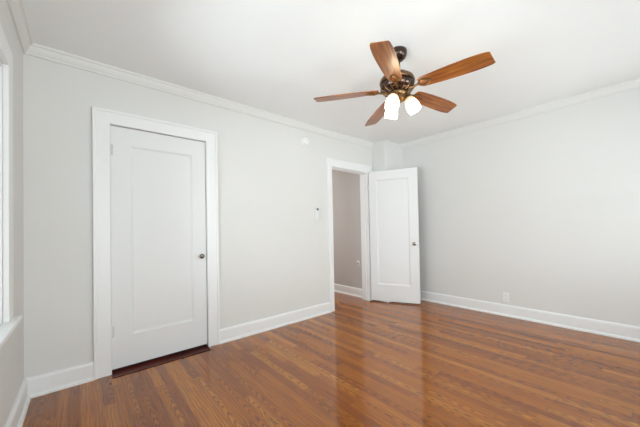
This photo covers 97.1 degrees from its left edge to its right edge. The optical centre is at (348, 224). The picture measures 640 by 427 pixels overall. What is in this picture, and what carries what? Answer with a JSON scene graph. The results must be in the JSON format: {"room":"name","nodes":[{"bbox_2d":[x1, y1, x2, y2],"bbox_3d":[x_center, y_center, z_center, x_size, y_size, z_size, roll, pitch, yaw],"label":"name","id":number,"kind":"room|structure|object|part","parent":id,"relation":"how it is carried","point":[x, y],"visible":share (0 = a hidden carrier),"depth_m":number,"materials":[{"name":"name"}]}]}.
{"room":"empty bedroom","nodes":[
{"label":"empty bedroom","id":0,"kind":"room"},
{"bbox_2d":[0,0,23,426],"bbox_3d":[-0.825,-0.094,0.343,0.128,2.522,4.428,0,-1,-44],"label":"wall","id":1,"kind":"structure","parent":0,"point":[12,351],"depth_m":1.76,"materials":[{"name":"paint"}]},
{"bbox_2d":[0,23,21,348],"bbox_3d":[-1.308,-0.229,0.866,0.210,1.490,1.854,0,-1,-44],"label":"window","id":2,"kind":"structure","parent":1,"relation":"in","point":[8,322],"depth_m":1.47,"materials":[{"name":"paint"}]},
{"bbox_3d":[-1.315,-0.178,0.858,0.128,1.363,1.550,0,-1,-44],"label":"frame","id":3,"kind":"part","parent":2,"relation":"part of","materials":[{"name":"paint"}]},
{"bbox_3d":[-1.262,-0.236,0.910,0.022,1.478,1.810,0,-1,-44],"label":"casing","id":4,"kind":"part","parent":2,"relation":"part of","materials":[{"name":"paint"}]},
{"bbox_3d":[-1.293,0.502,0.855,0.210,0.026,1.854,0,-1,-44],"label":"sill","id":5,"kind":"part","parent":2,"relation":"part of","materials":[{"name":"paint"}]},
{"bbox_2d":[5,378,30,426],"bbox_3d":[-0.785,1.098,0.426,0.036,0.141,4.300,0,-1,-44],"label":"baseboard","id":6,"kind":"structure","parent":1,"relation":"attached to","point":[16,418],"depth_m":1.74,"materials":[{"name":"paint"}]},
{"bbox_2d":[6,0,32,53],"bbox_3d":[-0.830,-1.314,0.470,0.050,0.078,4.300,0,-1,-44],"label":"trim","id":7,"kind":"structure","parent":1,"relation":"attached to","point":[16,8],"depth_m":1.76,"materials":[{"name":"paint"}]},
{"bbox_2d":[23,54,371,377],"bbox_3d":[-0.829,-0.043,3.481,4.446,2.522,0.128,0,-1,-44],"label":"wall","id":8,"kind":"structure","parent":0,"point":[273,250],"depth_m":2.60,"materials":[{"name":"paint"}]},
{"bbox_2d":[92,106,219,379],"bbox_3d":[-1.683,0.139,2.555,0.951,2.163,0.028,0,-1,-44],"label":"trim","id":9,"kind":"structure","parent":8,"relation":"attached to","point":[102,118],"depth_m":2.29,"materials":[{"name":"paint"}]},
{"bbox_2d":[110,125,206,369],"bbox_3d":[-1.693,0.185,2.554,0.747,2.016,0.101,0,-1,-44],"label":"door","id":10,"kind":"structure","parent":8,"relation":"in","point":[159,273],"depth_m":2.54,"materials":[{"name":"paint"}]},
{"bbox_2d":[112,344,210,378],"bbox_3d":[-1.655,1.217,2.533,0.730,0.006,0.182,0,-1,-44],"label":"threshold","id":11,"kind":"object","parent":8,"relation":"attached to","point":[136,367],"depth_m":2.49,"materials":[{"name":"brown wood"}]},
{"bbox_2d":[26,302,330,398],"bbox_3d":[-0.915,1.145,3.244,3.730,0.141,0.036,0,-1,-44],"label":"baseboard","id":12,"kind":"structure","parent":8,"relation":"attached to","point":[53,381],"depth_m":2.88,"materials":[{"name":"paint"}]},
{"bbox_2d":[25,43,373,147],"bbox_3d":[-0.960,-1.266,3.277,3.730,0.078,0.050,0,-1,-44],"label":"trim","id":13,"kind":"structure","parent":8,"relation":"attached to","point":[36,50],"depth_m":2.60,"materials":[{"name":"paint"}]},
{"bbox_2d":[302,137,309,146],"bbox_3d":[-0.553,-1.074,3.663,0.120,0.120,0.041,0,-1,-44],"label":"smoke detector","id":14,"kind":"object","parent":8,"relation":"attached to","point":[305,141],"visible":1,"depth_m":3.64,"materials":[{"name":"white plastic"}]},
{"bbox_2d":[315,207,318,220],"bbox_3d":[-0.424,-0.135,3.758,0.060,0.177,0.032,0,-1,-44],"label":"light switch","id":15,"kind":"object","parent":8,"relation":"attached to","point":[317,208],"visible":1,"depth_m":3.75,"materials":[{"name":"white plastic"}]},
{"bbox_2d":[327,157,371,311],"bbox_3d":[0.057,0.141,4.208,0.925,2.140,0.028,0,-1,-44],"label":"trim","id":16,"kind":"structure","parent":8,"relation":"attached to","point":[331,162],"depth_m":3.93,"materials":[{"name":"paint"}]},
{"bbox_2d":[368,167,420,303],"bbox_3d":[0.681,0.174,4.299,0.784,2.010,0.162,-2,-1,23],"label":"door","id":17,"kind":"structure","parent":8,"relation":"in","point":[393,194],"depth_m":4.28,"materials":[{"name":"paint"}]},
{"bbox_2d":[22,0,639,144],"bbox_3d":[-0.182,-1.359,2.793,4.446,0.060,7.028,0,-1,-44],"label":"ceiling","id":18,"kind":"structure","parent":0,"point":[273,56],"depth_m":2.13,"materials":[{"name":"paint"}]},
{"bbox_2d":[314,40,495,125],"bbox_3d":[0.428,-1.099,2.197,1.275,0.503,1.269,0,-1,-44],"label":"ceiling fan","id":19,"kind":"object","parent":18,"relation":"hanging from","point":[396,84],"visible":1,"depth_m":2.09,"materials":[{"name":"brown wood"}]},
{"bbox_3d":[-0.020,-1.003,2.206,0.502,0.006,0.141,-6,11,2],"label":"fan blade","id":20,"kind":"part","parent":19,"relation":"part of","materials":[{"name":"brown wood"}]},
{"bbox_3d":[0.281,-1.015,2.591,0.141,0.006,0.502,-16,0,-16],"label":"fan blade","id":21,"kind":"part","parent":19,"relation":"part of","materials":[{"name":"brown wood"}]},
{"bbox_3d":[0.252,-1.028,1.801,0.141,0.006,0.502,9,6,19],"label":"fan blade","id":22,"kind":"part","parent":19,"relation":"part of","materials":[{"name":"brown wood"}]},
{"bbox_3d":[0.348,-0.918,2.281,0.102,0.118,0.102,-3,23,-24],"label":"lamp shade","id":23,"kind":"part","parent":19,"relation":"part of","materials":[{"name":"white glass"}]},
{"bbox_3d":[0.329,-0.920,2.109,0.102,0.118,0.102,-4,-25,36],"label":"lamp shade","id":24,"kind":"part","parent":19,"relation":"part of","materials":[{"name":"white glass"}]},
{"bbox_3d":[0.487,-0.929,2.178,0.102,0.118,0.102,-28,-4,5],"label":"lamp shade","id":25,"kind":"part","parent":19,"relation":"part of","materials":[{"name":"white glass"}]},
{"bbox_3d":[0.739,-1.048,2.424,0.502,0.006,0.141,0,-15,-34],"label":"fan blade","id":26,"kind":"part","parent":19,"relation":"part of","materials":[{"name":"brown wood"}]},
{"bbox_3d":[0.721,-1.056,1.936,0.502,0.006,0.141,-1,-11,38],"label":"fan blade","id":27,"kind":"part","parent":19,"relation":"part of","materials":[{"name":"brown wood"}]},
{"bbox_2d":[22,292,639,426],"bbox_3d":[-0.129,1.222,2.752,4.446,0.060,7.028,0,-1,-44],"label":"floor","id":28,"kind":"structure","parent":0,"point":[360,363],"depth_m":2.12,"materials":[{"name":"brown wood"}]},
{"bbox_2d":[332,170,361,288],"bbox_3d":[-0.538,-0.016,5.551,0.128,2.522,2.472,0,-1,-44],"label":"wall","id":29,"kind":"structure","parent":0,"point":[345,186],"depth_m":4.92,"materials":[{"name":"paint"}]},
{"bbox_2d":[334,283,361,297],"bbox_3d":[-0.538,1.173,5.439,0.036,0.141,2.372,0,-1,-44],"label":"baseboard","id":30,"kind":"structure","parent":29,"relation":"attached to","point":[357,292],"depth_m":4.88,"materials":[{"name":"paint"}]},
{"bbox_2d":[372,140,401,171],"bbox_3d":[0.657,-0.056,4.624,0.460,2.522,0.263,0,-1,-44],"label":"wall","id":31,"kind":"structure","parent":0,"point":[386,155],"depth_m":4.50,"materials":[{"name":"paint"}]},
{"bbox_2d":[402,87,639,326],"bbox_3d":[2.304,-0.111,3.318,0.128,2.522,4.428,0,-1,-44],"label":"wall","id":32,"kind":"structure","parent":0,"point":[542,210],"depth_m":3.28,"materials":[{"name":"paint"}]},
{"bbox_2d":[503,292,508,301],"bbox_3d":[1.989,0.925,3.557,0.009,0.116,0.072,0,-1,-44],"label":"wall outlet","id":33,"kind":"object","parent":32,"relation":"attached to","point":[505,295],"visible":1,"depth_m":3.56,"materials":[{"name":"white plastic"}]},
{"bbox_2d":[400,77,639,149],"bbox_3d":[2.261,-1.334,3.227,0.050,0.078,4.037,0,-1,-44],"label":"trim","id":34,"kind":"structure","parent":32,"relation":"attached to","point":[634,83],"depth_m":3.29,"materials":[{"name":"paint"}]},
{"bbox_2d":[420,290,639,341],"bbox_3d":[2.316,1.077,3.193,0.036,0.141,4.037,0,-1,-44],"label":"baseboard","id":35,"kind":"structure","parent":32,"relation":"attached to","point":[611,329],"depth_m":3.25,"materials":[{"name":"paint"}]}
]}

